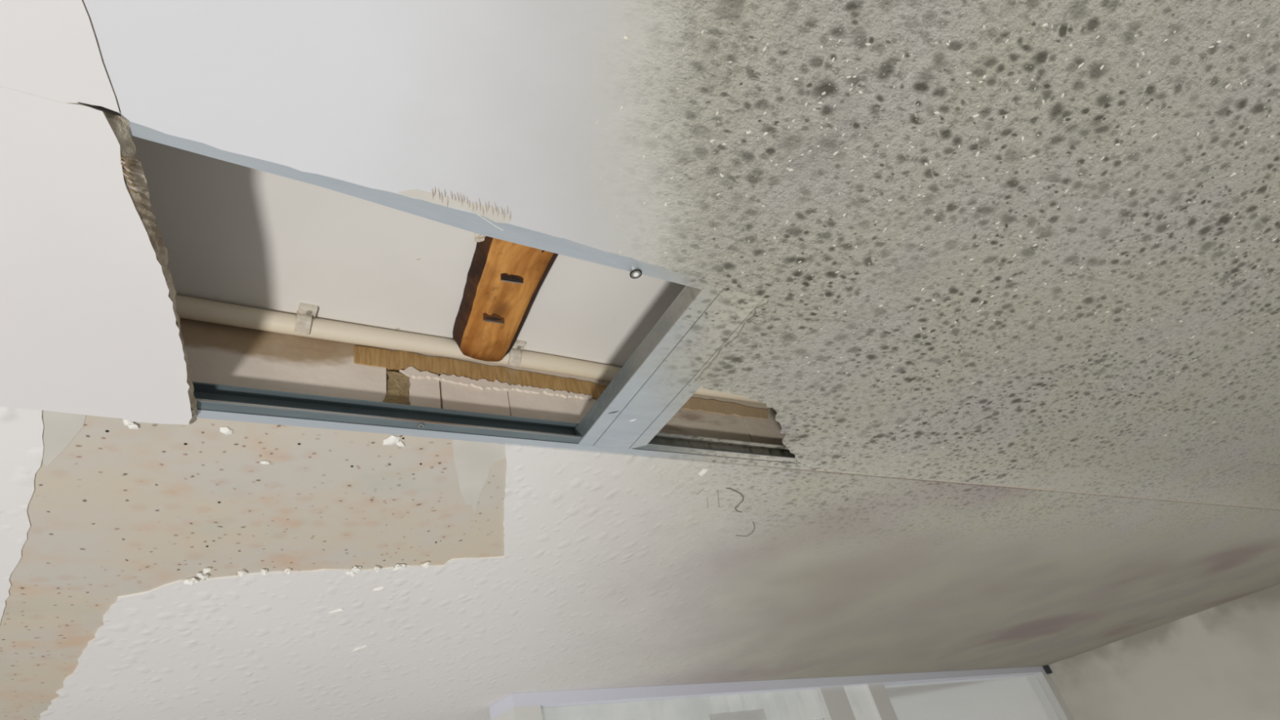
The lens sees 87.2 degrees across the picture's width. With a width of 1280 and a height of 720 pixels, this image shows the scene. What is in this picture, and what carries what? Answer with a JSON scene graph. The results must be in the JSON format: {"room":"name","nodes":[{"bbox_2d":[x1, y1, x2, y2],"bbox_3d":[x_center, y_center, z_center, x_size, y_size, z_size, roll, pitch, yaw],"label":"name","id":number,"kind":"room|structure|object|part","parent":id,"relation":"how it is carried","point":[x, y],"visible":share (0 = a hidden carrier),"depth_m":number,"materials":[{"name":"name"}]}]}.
{"room":"abandoned room","nodes":[
{"label":"abandoned room","id":0,"kind":"room"},
{"bbox_2d":[130,134,684,367],"bbox_3d":[0.666,-0.633,0.541,4.500,0.034,2.248,10,-43,-31],"label":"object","id":1,"kind":"structure","parent":0,"point":[233,233],"depth_m":0.82,"materials":[{"name":"paint"}]},
{"bbox_2d":[293,302,317,335],"bbox_3d":[-0.429,-0.050,0.860,0.021,0.035,0.037,10,-43,-31],"label":"clip","id":2,"kind":"object","parent":1,"relation":"attached to","point":[305,312],"visible":0.98,"depth_m":0.85,"materials":[{"name":"plastic"}]},
{"bbox_2d":[174,294,765,404],"bbox_3d":[-0.244,-0.012,0.983,1.500,0.029,0.028,10,-43,-31],"label":"conduit pipe","id":3,"kind":"object","parent":1,"relation":"attached to","point":[188,308],"visible":0.42,"depth_m":0.90,"materials":[{"name":"plastic"}]},
{"bbox_2d":[452,235,558,361],"bbox_3d":[-0.169,-0.110,0.877,0.103,0.030,0.327,5,-41,-27],"label":"board","id":4,"kind":"object","parent":1,"relation":"attached to","point":[504,278],"visible":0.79,"depth_m":0.89,"materials":[{"name":"brown wood"}]},
{"bbox_2d":[507,339,525,366],"bbox_3d":[-0.188,-0.009,1.008,0.021,0.035,0.037,10,-43,-31],"label":"clip","id":5,"kind":"object","parent":1,"relation":"attached to","point":[515,354],"visible":0.8,"depth_m":1.00,"materials":[{"name":"plastic"}]},
{"bbox_2d":[179,317,785,445],"bbox_3d":[-0.087,0.100,1.081,2.200,0.156,0.084,10,-43,-31],"label":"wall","id":6,"kind":"structure","parent":0,"point":[216,353],"depth_m":0.92,"materials":[{"name":"brown wood"}]},
{"bbox_2d":[0,0,1279,719],"bbox_3d":[1.664,0.549,2.208,8.250,0.021,4.800,10,-43,-31],"label":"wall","id":7,"kind":"structure","parent":0,"point":[1021,258],"depth_m":0.86,"materials":[{"name":"paint"}]},
{"bbox_3d":[-0.510,-0.840,-0.468,1.412,0.013,1.884,10,-43,-31],"label":"panel","id":8,"kind":"part","parent":7,"relation":"part of","materials":[{"name":"paint"}]},
{"bbox_3d":[-1.020,-0.152,0.234,1.476,0.002,0.379,10,-43,-31],"label":"panel","id":9,"kind":"part","parent":7,"relation":"part of","materials":[{"name":"paint"}]},
{"bbox_2d":[96,105,763,302],"bbox_3d":[-0.100,-0.141,0.663,0.775,0.056,0.049,10,-43,-31],"label":"steel rail","id":10,"kind":"object","parent":7,"relation":"attached to","point":[472,222],"visible":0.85,"depth_m":0.61,"materials":[{"name":"silver metal"}]},
{"bbox_2d":[191,381,935,480],"bbox_3d":[0.015,0.128,1.051,1.450,0.034,0.028,10,-43,-31],"label":"steel rail","id":11,"kind":"object","parent":7,"relation":"attached to","point":[215,402],"visible":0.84,"depth_m":0.88,"materials":[{"name":"grey metal"}]},
{"bbox_2d":[574,283,767,448],"bbox_3d":[0.039,0.013,0.903,0.110,0.029,0.351,10,-43,-31],"label":"stud","id":12,"kind":"object","parent":11,"relation":"attached to","point":[658,379],"visible":0.85,"depth_m":0.88,"materials":[{"name":"grey metal"}]},
{"bbox_3d":[2.924,-0.252,1.634,6.950,0.012,1.878,10,-43,-31],"label":"panel","id":13,"kind":"part","parent":7,"relation":"part of","materials":[{"name":"paint"}]},
{"bbox_3d":[2.680,0.476,2.506,6.250,0.002,0.392,10,-43,-31],"label":"panel","id":14,"kind":"part","parent":7,"relation":"part of","materials":[{"name":"white paint"}]},
{"bbox_2d":[489,665,1075,719],"bbox_3d":[1.564,2.530,2.940,4.823,2.171,0.200,21,-50,-40],"label":"window","id":15,"kind":"structure","parent":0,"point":[1025,693],"depth_m":3.45,"materials":[{"name":"white paint"}]},
{"bbox_2d":[541,688,826,719],"bbox_3d":[0.433,1.932,2.082,1.560,1.662,0.010,21,-50,-40],"label":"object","id":16,"kind":"structure","parent":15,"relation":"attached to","point":[794,704],"depth_m":2.52,"materials":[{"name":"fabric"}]},
{"bbox_3d":[0.153,1.825,1.833,0.780,1.661,0.009,21,-50,-40],"label":"fabric panel","id":17,"kind":"part","parent":16,"relation":"part of","materials":[{"name":"white fabric"}]},
{"bbox_3d":[0.376,1.359,2.663,0.344,0.061,0.009,20,-50,-39],"label":"fabric panel","id":18,"kind":"part","parent":16,"relation":"part of","materials":[{"name":"white fabric"}]},
{"bbox_3d":[0.663,1.489,2.894,0.435,0.121,0.009,20,-50,-39],"label":"fabric panel","id":19,"kind":"part","parent":16,"relation":"part of","materials":[{"name":"white fabric"}]},
{"bbox_3d":[0.461,2.101,1.979,1.579,2.058,0.010,21,-50,-40],"label":"pane","id":20,"kind":"part","parent":15,"relation":"part of","materials":[{"name":"clear glass"}]},
{"bbox_3d":[2.307,2.805,3.620,2.376,2.058,0.010,21,-50,-40],"label":"pane","id":21,"kind":"part","parent":15,"relation":"part of","materials":[{"name":"clear glass"}]},
{"bbox_2d":[1048,583,1279,719],"bbox_3d":[5.273,2.289,2.926,5.081,3.498,0.100,-38,-41,27],"label":"wall","id":22,"kind":"structure","parent":0,"point":[1220,662],"depth_m":4.53,"materials":[{"name":"paint"}]}
]}

